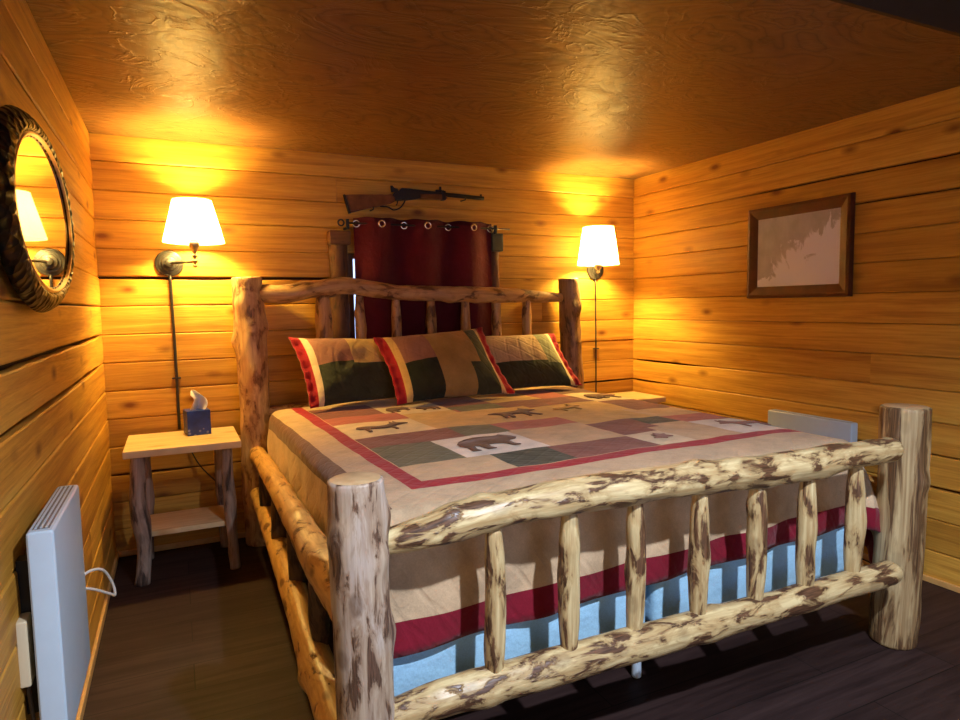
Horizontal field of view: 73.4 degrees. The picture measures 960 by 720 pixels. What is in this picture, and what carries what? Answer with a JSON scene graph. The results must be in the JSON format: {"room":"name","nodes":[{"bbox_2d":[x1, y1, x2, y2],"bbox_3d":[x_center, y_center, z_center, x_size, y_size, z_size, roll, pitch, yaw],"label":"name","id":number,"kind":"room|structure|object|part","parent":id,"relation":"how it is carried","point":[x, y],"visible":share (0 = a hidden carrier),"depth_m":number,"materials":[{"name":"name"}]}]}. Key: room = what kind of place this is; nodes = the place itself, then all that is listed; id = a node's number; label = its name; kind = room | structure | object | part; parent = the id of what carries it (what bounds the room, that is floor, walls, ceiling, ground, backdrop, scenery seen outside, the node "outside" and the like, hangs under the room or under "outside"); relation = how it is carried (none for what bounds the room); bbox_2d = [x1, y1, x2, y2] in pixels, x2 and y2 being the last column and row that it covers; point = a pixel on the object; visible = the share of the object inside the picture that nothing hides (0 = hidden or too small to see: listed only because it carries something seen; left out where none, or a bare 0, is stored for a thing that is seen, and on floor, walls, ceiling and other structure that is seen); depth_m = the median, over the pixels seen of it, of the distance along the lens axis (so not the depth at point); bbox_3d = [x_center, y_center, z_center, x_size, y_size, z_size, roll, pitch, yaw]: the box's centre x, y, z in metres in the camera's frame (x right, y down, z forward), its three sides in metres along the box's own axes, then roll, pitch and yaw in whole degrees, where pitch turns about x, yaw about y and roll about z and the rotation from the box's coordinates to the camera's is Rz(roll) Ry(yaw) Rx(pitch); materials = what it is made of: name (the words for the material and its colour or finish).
{"room":"cabin bedroom","nodes":[
{"label":"cabin bedroom","id":0,"kind":"room"},
{"bbox_2d":[0,0,115,719],"bbox_3d":[-0.813,-0.038,0.802,0.104,2.570,5.727,-3,5,-25],"label":"wall","id":1,"kind":"structure","parent":0,"point":[54,427],"depth_m":1.97,"materials":[{"name":"brown wood"}]},
{"bbox_2d":[16,612,35,719],"bbox_3d":[-0.974,0.661,1.367,0.022,0.266,0.151,-3,5,-25],"label":"wall outlet","id":2,"kind":"object","parent":1,"relation":"attached to","point":[24,629],"visible":0.78,"depth_m":1.37,"materials":[{"name":"beige plastic"}]},
{"bbox_2d":[0,105,74,312],"bbox_3d":[-1.155,-0.378,1.698,0.040,0.505,0.939,-3,5,-25],"label":"wall mirror","id":3,"kind":"object","parent":1,"relation":"attached to","point":[37,246],"visible":1,"depth_m":1.55,"materials":[{"name":"brown wood"}]},
{"bbox_2d":[15,137,67,287],"bbox_3d":[-1.150,-0.379,1.700,0.005,0.380,0.750,-3,5,-25],"label":"mirror glass","id":4,"kind":"object","parent":3,"relation":"attached to","point":[41,191],"depth_m":1.63,"materials":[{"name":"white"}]},
{"bbox_2d":[15,485,115,719],"bbox_3d":[-1.060,0.590,1.643,0.120,0.496,0.567,-3,5,-19],"label":"heater","id":5,"kind":"object","parent":1,"relation":"attached to","point":[51,575],"visible":1,"depth_m":1.42,"materials":[{"name":"white metal"}]},
{"bbox_2d":[32,485,73,529],"bbox_3d":[-1.025,0.353,1.554,0.032,0.005,0.374,-3,5,-25],"label":"grille","id":6,"kind":"object","parent":5,"relation":"attached to","point":[53,514],"depth_m":1.52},
{"bbox_3d":[-1.021,0.597,1.574,0.052,0.493,0.410,-3,5,-25],"label":"casing","id":7,"kind":"part","parent":5,"relation":"part of","materials":[{"name":"white metal"}]},
{"bbox_3d":[-1.097,0.651,1.847,0.021,0.131,0.174,-1,5,3],"label":"power cord","id":8,"kind":"part","parent":5,"relation":"part of","materials":[{"name":"white plastic"}]},
{"bbox_2d":[76,551,118,719],"bbox_3d":[-0.743,1.222,0.931,0.012,0.035,5.547,-3,5,-25],"label":"baseboard","id":9,"kind":"structure","parent":1,"relation":"attached to","point":[82,705],"depth_m":2.44,"materials":[{"name":"brown wood"}]},
{"bbox_2d":[88,132,636,550],"bbox_3d":[-0.427,-0.147,4.109,3.607,2.222,0.104,-3,5,-25],"label":"wall","id":10,"kind":"structure","parent":0,"point":[275,209],"depth_m":3.62,"materials":[{"name":"brown wood"}]},
{"bbox_2d":[119,532,244,556],"bbox_3d":[-0.385,0.949,4.151,3.427,0.030,0.012,-3,5,-25],"label":"baseboard","id":11,"kind":"structure","parent":10,"relation":"attached to","point":[242,534],"depth_m":3.55,"materials":[{"name":"brown wood"}]},
{"bbox_2d":[155,197,224,428],"bbox_3d":[-1.492,-0.220,3.350,0.338,1.210,0.346,-3,5,-25],"label":"wall sconce","id":12,"kind":"object","parent":10,"relation":"attached to","point":[193,222],"visible":1,"depth_m":3.25,"materials":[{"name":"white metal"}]},
{"bbox_3d":[-1.649,-0.514,3.415,0.140,0.140,0.055,-3,5,-25],"label":"wall plate","id":13,"kind":"part","parent":12,"relation":"part of","materials":[{"name":"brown metal"}]},
{"bbox_3d":[-1.647,-0.039,3.474,0.019,0.835,0.015,-3,5,-25],"label":"cord","id":14,"kind":"part","parent":12,"relation":"part of","materials":[{"name":"brown metal"}]},
{"bbox_3d":[-1.552,-0.510,3.361,0.198,0.016,0.024,1,5,27],"label":"arm","id":15,"kind":"part","parent":12,"relation":"part of","materials":[{"name":"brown metal"}]},
{"bbox_3d":[-1.470,-0.708,3.295,0.294,0.212,0.294,-3,5,-25],"label":"lamp shade","id":16,"kind":"part","parent":12,"relation":"part of","materials":[{"name":"fabric"}]},
{"bbox_3d":[-1.467,-0.568,3.307,0.048,0.189,0.048,-3,5,-25],"label":"socket stem","id":17,"kind":"part","parent":12,"relation":"part of","materials":[{"name":"brown metal"}]},
{"bbox_2d":[192,453,214,480],"bbox_3d":[-1.529,0.551,3.570,0.186,0.363,0.009,-3,5,-25],"label":"hanging cord","id":18,"kind":"object","parent":10,"relation":"attached to","point":[192,453],"visible":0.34,"depth_m":3.56,"materials":[{"name":"black plastic"}]},
{"bbox_2d":[327,230,350,338],"bbox_3d":[-0.830,-0.272,3.831,0.126,0.972,0.127,-3,5,-25],"label":"trim","id":19,"kind":"structure","parent":10,"relation":"attached to","point":[338,241],"depth_m":3.77,"materials":[{"name":"brown wood"}]},
{"bbox_2d":[348,253,354,338],"bbox_3d":[-0.372,-0.295,4.103,0.940,0.740,0.060,-3,5,-25],"label":"window","id":20,"kind":"structure","parent":10,"relation":"in","point":[350,255],"depth_m":3.88,"materials":[{"name":"clear glass"}]},
{"bbox_2d":[337,219,509,233],"bbox_3d":[-0.332,-0.820,3.994,1.127,0.057,0.100,-3,5,-25],"label":"curtain rod","id":21,"kind":"object","parent":10,"relation":"attached to","point":[494,228],"visible":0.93,"depth_m":3.89,"materials":[{"name":"metal"}]},
{"bbox_2d":[352,217,492,338],"bbox_3d":[-0.313,-0.391,3.989,0.928,0.948,0.069,-3,5,-25],"label":"curtain","id":22,"kind":"object","parent":21,"relation":"hanging from","point":[424,253],"visible":0.71,"depth_m":3.95,"materials":[{"name":"red fabric"}]},
{"bbox_2d":[491,233,502,286],"bbox_3d":[0.102,-0.334,4.264,0.084,0.992,0.098,-3,5,-25],"label":"trim","id":23,"kind":"structure","parent":10,"relation":"attached to","point":[496,239],"depth_m":4.21,"materials":[{"name":"brown wood"}]},
{"bbox_2d":[578,225,618,392],"bbox_3d":[0.817,-0.298,4.446,0.322,1.226,0.339,-3,5,-25],"label":"wall sconce","id":24,"kind":"object","parent":10,"relation":"attached to","point":[598,247],"visible":0.98,"depth_m":4.28,"materials":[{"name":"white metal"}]},
{"bbox_3d":[0.833,-0.642,4.585,0.140,0.140,0.055,-3,5,-25],"label":"wall plate","id":25,"kind":"part","parent":24,"relation":"part of","materials":[{"name":"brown metal"}]},
{"bbox_3d":[0.835,-0.143,4.646,0.014,0.883,0.010,-3,5,-25],"label":"cord","id":26,"kind":"part","parent":24,"relation":"part of","materials":[{"name":"brown metal"}]},
{"bbox_3d":[0.805,-0.649,4.381,0.048,0.117,0.048,-3,5,-25],"label":"socket stem","id":27,"kind":"part","parent":24,"relation":"part of","materials":[{"name":"silver metal"}]},
{"bbox_3d":[0.803,-0.773,4.371,0.280,0.252,0.280,-3,5,-25],"label":"lamp shade","id":28,"kind":"part","parent":24,"relation":"part of","materials":[{"name":"fabric"}]},
{"bbox_3d":[-0.107,-1.022,4.099,0.008,0.020,0.077,-3,5,-25],"label":"wall hook","id":29,"kind":"object","parent":10,"relation":"attached to","visible":0},
{"bbox_2d":[343,186,483,213],"bbox_3d":[-0.388,-0.979,3.961,0.910,0.193,0.038,-3,5,-25],"label":"rifle","id":30,"kind":"object","parent":29,"relation":"hanging from","point":[354,202],"visible":1,"depth_m":3.89,"materials":[{"name":"brown wood"}]},
{"bbox_3d":[-0.782,-0.915,3.779,0.037,0.109,0.034,-3,5,-25],"label":"butt plate","id":31,"kind":"part","parent":30,"relation":"part of","materials":[{"name":"metal"}]},
{"bbox_2d":[26,0,959,179],"bbox_3d":[0.105,-1.171,2.856,3.427,0.050,2.477,-3,5,-25],"label":"ceiling","id":32,"kind":"structure","parent":0,"point":[623,89],"depth_m":2.50,"materials":[{"name":"brown wood"}]},
{"bbox_2d":[83,537,959,719],"bbox_3d":[0.801,1.192,1.662,3.527,0.080,5.647,-3,5,-25],"label":"floor","id":33,"kind":"structure","parent":0,"point":[205,639],"depth_m":2.31,"materials":[{"name":"brown wood"}]},
{"bbox_2d":[122,426,240,586],"bbox_3d":[-1.508,0.726,3.308,0.518,0.660,0.456,-3,5,-25],"label":"nightstand","id":34,"kind":"object","parent":33,"relation":"on","point":[140,448],"visible":1,"depth_m":3.20,"materials":[{"name":"brown wood"}]},
{"bbox_3d":[-1.616,0.762,3.066,0.088,0.632,0.086,-3,5,-25],"label":"leg","id":35,"kind":"part","parent":34,"relation":"part of","materials":[{"name":"brown wood"}]},
{"bbox_3d":[-1.745,0.738,3.380,0.069,0.628,0.072,-3,5,-25],"label":"leg","id":36,"kind":"part","parent":34,"relation":"part of","materials":[{"name":"brown wood"}]},
{"bbox_2d":[150,505,225,536],"bbox_3d":[-1.507,0.824,3.313,0.403,0.027,0.300,-3,5,-25],"label":"shelf","id":37,"kind":"object","parent":34,"relation":"attached to","point":[212,516],"depth_m":3.27,"materials":[{"name":"brown wood"}]},
{"bbox_2d":[183,390,210,435],"bbox_3d":[-1.490,0.272,3.383,0.114,0.230,0.114,-4,6,-34],"label":"tissue box","id":38,"kind":"object","parent":34,"relation":"on","point":[196,419],"visible":1,"depth_m":3.35,"materials":[{"name":"cardboard"}]},
{"bbox_3d":[-1.418,0.719,3.533,0.064,0.628,0.063,-3,5,-25],"label":"leg","id":39,"kind":"part","parent":34,"relation":"part of","materials":[{"name":"brown wood"}]},
{"bbox_3d":[-1.255,0.741,3.237,0.069,0.628,0.065,-3,5,-25],"label":"leg","id":40,"kind":"part","parent":34,"relation":"part of","materials":[{"name":"brown wood"}]},
{"bbox_2d":[231,277,931,719],"bbox_3d":[0.177,0.312,2.961,2.278,1.482,2.476,-3,5,-25],"label":"bed","id":41,"kind":"object","parent":33,"relation":"on","point":[346,570],"visible":0.73,"depth_m":1.92,"materials":[{"name":"brown wood"}]},
{"bbox_3d":[-1.240,0.286,3.553,0.216,1.479,0.192,-3,5,-25],"label":"post","id":42,"kind":"part","parent":41,"relation":"part of","materials":[{"name":"brown wood"}]},
{"bbox_3d":[-0.771,0.556,2.545,0.124,0.149,2.253,-3,5,-25],"label":"rail","id":43,"kind":"part","parent":41,"relation":"part of","materials":[{"name":"brown wood"}]},
{"bbox_3d":[-0.778,0.863,2.563,0.121,0.220,2.254,-3,5,-25],"label":"rail","id":44,"kind":"part","parent":41,"relation":"part of","materials":[{"name":"brown wood"}]},
{"bbox_3d":[-0.279,0.725,1.550,0.162,0.906,0.154,-3,5,-25],"label":"post","id":45,"kind":"part","parent":41,"relation":"part of","materials":[{"name":"beige wood"}]},
{"bbox_3d":[-0.321,0.248,3.991,2.055,0.103,0.101,-3,5,-25],"label":"head rail","id":46,"kind":"part","parent":41,"relation":"part of","materials":[{"name":"brown wood"}]},
{"bbox_3d":[-0.319,-0.420,3.907,1.973,0.162,0.122,-3,5,-25],"label":"head rail","id":47,"kind":"part","parent":41,"relation":"part of","materials":[{"name":"brown wood"}]},
{"bbox_2d":[393,591,644,696],"bbox_3d":[-0.288,0.698,2.795,0.891,0.275,2.006,-3,5,-25],"label":"box spring","id":48,"kind":"object","parent":41,"relation":"on","point":[604,614],"visible":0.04,"depth_m":1.87,"materials":[{"name":"blue fabric"}]},
{"bbox_3d":[0.632,0.181,4.432,0.190,1.481,0.189,-3,5,-25],"label":"post","id":49,"kind":"part","parent":41,"relation":"part of","materials":[{"name":"brown wood"}]},
{"bbox_3d":[0.604,0.361,1.882,1.831,0.131,0.158,-3,5,-25],"label":"foot rail","id":50,"kind":"part","parent":41,"relation":"part of","materials":[{"name":"beige wood"}]},
{"bbox_3d":[0.619,0.810,1.925,1.858,0.115,0.163,-3,5,-25],"label":"foot rail","id":51,"kind":"part","parent":41,"relation":"part of","materials":[{"name":"beige wood"}]},
{"bbox_2d":[631,526,843,678],"bbox_3d":[0.579,0.768,3.211,0.972,0.514,2.006,-3,5,-25],"label":"box spring","id":52,"kind":"object","parent":41,"relation":"on","point":[727,580],"visible":0.09,"depth_m":2.25,"materials":[{"name":"blue fabric"}]},
{"bbox_3d":[0.545,0.986,2.243,0.044,0.243,0.044,-3,5,-25],"label":"leg","id":53,"kind":"part","parent":52,"relation":"part of","materials":[{"name":"white plastic"}]},
{"bbox_3d":[0.162,0.415,2.985,1.924,0.238,2.017,-3,5,-25],"label":"mattress","id":54,"kind":"object","parent":52,"relation":"on","visible":0},
{"bbox_2d":[267,386,880,658],"bbox_3d":[0.207,0.565,2.931,2.140,0.584,2.213,-3,5,-25],"label":"patchwork quilt","id":55,"kind":"object","parent":54,"relation":"on","point":[431,454],"visible":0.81,"depth_m":2.25,"materials":[{"name":"multicoloured fabric"}]},
{"bbox_2d":[288,337,395,408],"bbox_3d":[-0.679,0.043,3.537,0.655,0.357,0.265,-4,6,-35],"label":"pillow","id":56,"kind":"object","parent":55,"relation":"on","point":[338,370],"visible":0.72,"depth_m":3.42,"materials":[{"name":"multicoloured fabric"}]},
{"bbox_2d":[373,327,514,404],"bbox_3d":[-0.184,0.019,3.610,0.782,0.389,0.278,-3,5,-25],"label":"pillow","id":57,"kind":"object","parent":55,"relation":"on","point":[421,367],"visible":1,"depth_m":3.52,"materials":[{"name":"multicoloured fabric"}]},
{"bbox_2d":[486,333,582,387],"bbox_3d":[0.252,0.007,3.984,0.743,0.326,0.265,-3,5,-21],"label":"pillow","id":58,"kind":"object","parent":55,"relation":"on","point":[537,359],"visible":0.7,"depth_m":3.92,"materials":[{"name":"fabric"}]},
{"bbox_3d":[1.123,0.759,3.458,0.123,0.210,2.254,-3,5,-25],"label":"rail","id":59,"kind":"part","parent":41,"relation":"part of","materials":[{"name":"beige wood"}]},
{"bbox_3d":[1.103,0.453,3.428,0.124,0.140,2.253,-3,5,-25],"label":"rail","id":60,"kind":"part","parent":41,"relation":"part of","materials":[{"name":"brown wood"}]},
{"bbox_3d":[1.581,0.622,2.417,0.176,0.908,0.180,-3,5,-25],"label":"post","id":61,"kind":"part","parent":41,"relation":"part of","materials":[{"name":"beige wood"}]},
{"bbox_2d":[607,391,665,403],"bbox_3d":[1.007,0.582,4.560,0.482,0.653,0.364,-3,5,-25],"label":"nightstand","id":62,"kind":"object","parent":33,"relation":"on","point":[650,398],"visible":0.09,"depth_m":4.50,"materials":[{"name":"brown wood"}]},
{"bbox_2d":[633,86,959,586],"bbox_3d":[2.370,-0.217,2.302,0.103,2.570,5.727,-3,5,-25],"label":"wall","id":63,"kind":"structure","parent":0,"point":[700,344],"depth_m":3.33,"materials":[{"name":"brown wood"}]},
{"bbox_2d":[747,192,855,298],"bbox_3d":[1.715,-0.597,3.494,0.030,0.515,0.642,-3,5,-25],"label":"picture frame","id":64,"kind":"object","parent":63,"relation":"attached to","point":[802,249],"visible":1,"depth_m":3.45,"materials":[{"name":"brown wood"}]},
{"bbox_2d":[757,207,840,286],"bbox_3d":[1.721,-0.597,3.496,0.009,0.391,0.518,-3,5,-25],"label":"print","id":65,"kind":"object","parent":64,"relation":"attached to","point":[801,247],"depth_m":3.47},
{"bbox_2d":[768,409,857,441],"bbox_3d":[1.773,0.538,3.446,0.086,0.493,0.502,-3,5,-25],"label":"heater","id":66,"kind":"object","parent":63,"relation":"attached to","point":[818,425],"visible":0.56,"depth_m":3.37,"materials":[{"name":"white metal"}]},
{"bbox_2d":[862,553,959,592],"bbox_3d":[2.342,1.052,2.384,0.014,0.026,5.547,-3,5,-25],"label":"baseboard","id":67,"kind":"structure","parent":63,"relation":"attached to","point":[927,578],"depth_m":2.92,"materials":[{"name":"brown wood"}]},
{"bbox_2d":[829,0,959,36],"bbox_3d":[0.637,-1.218,1.722,3.427,0.321,0.015,-3,5,-25],"label":"trim","id":68,"kind":"structure","parent":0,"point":[939,15],"depth_m":2.10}
]}

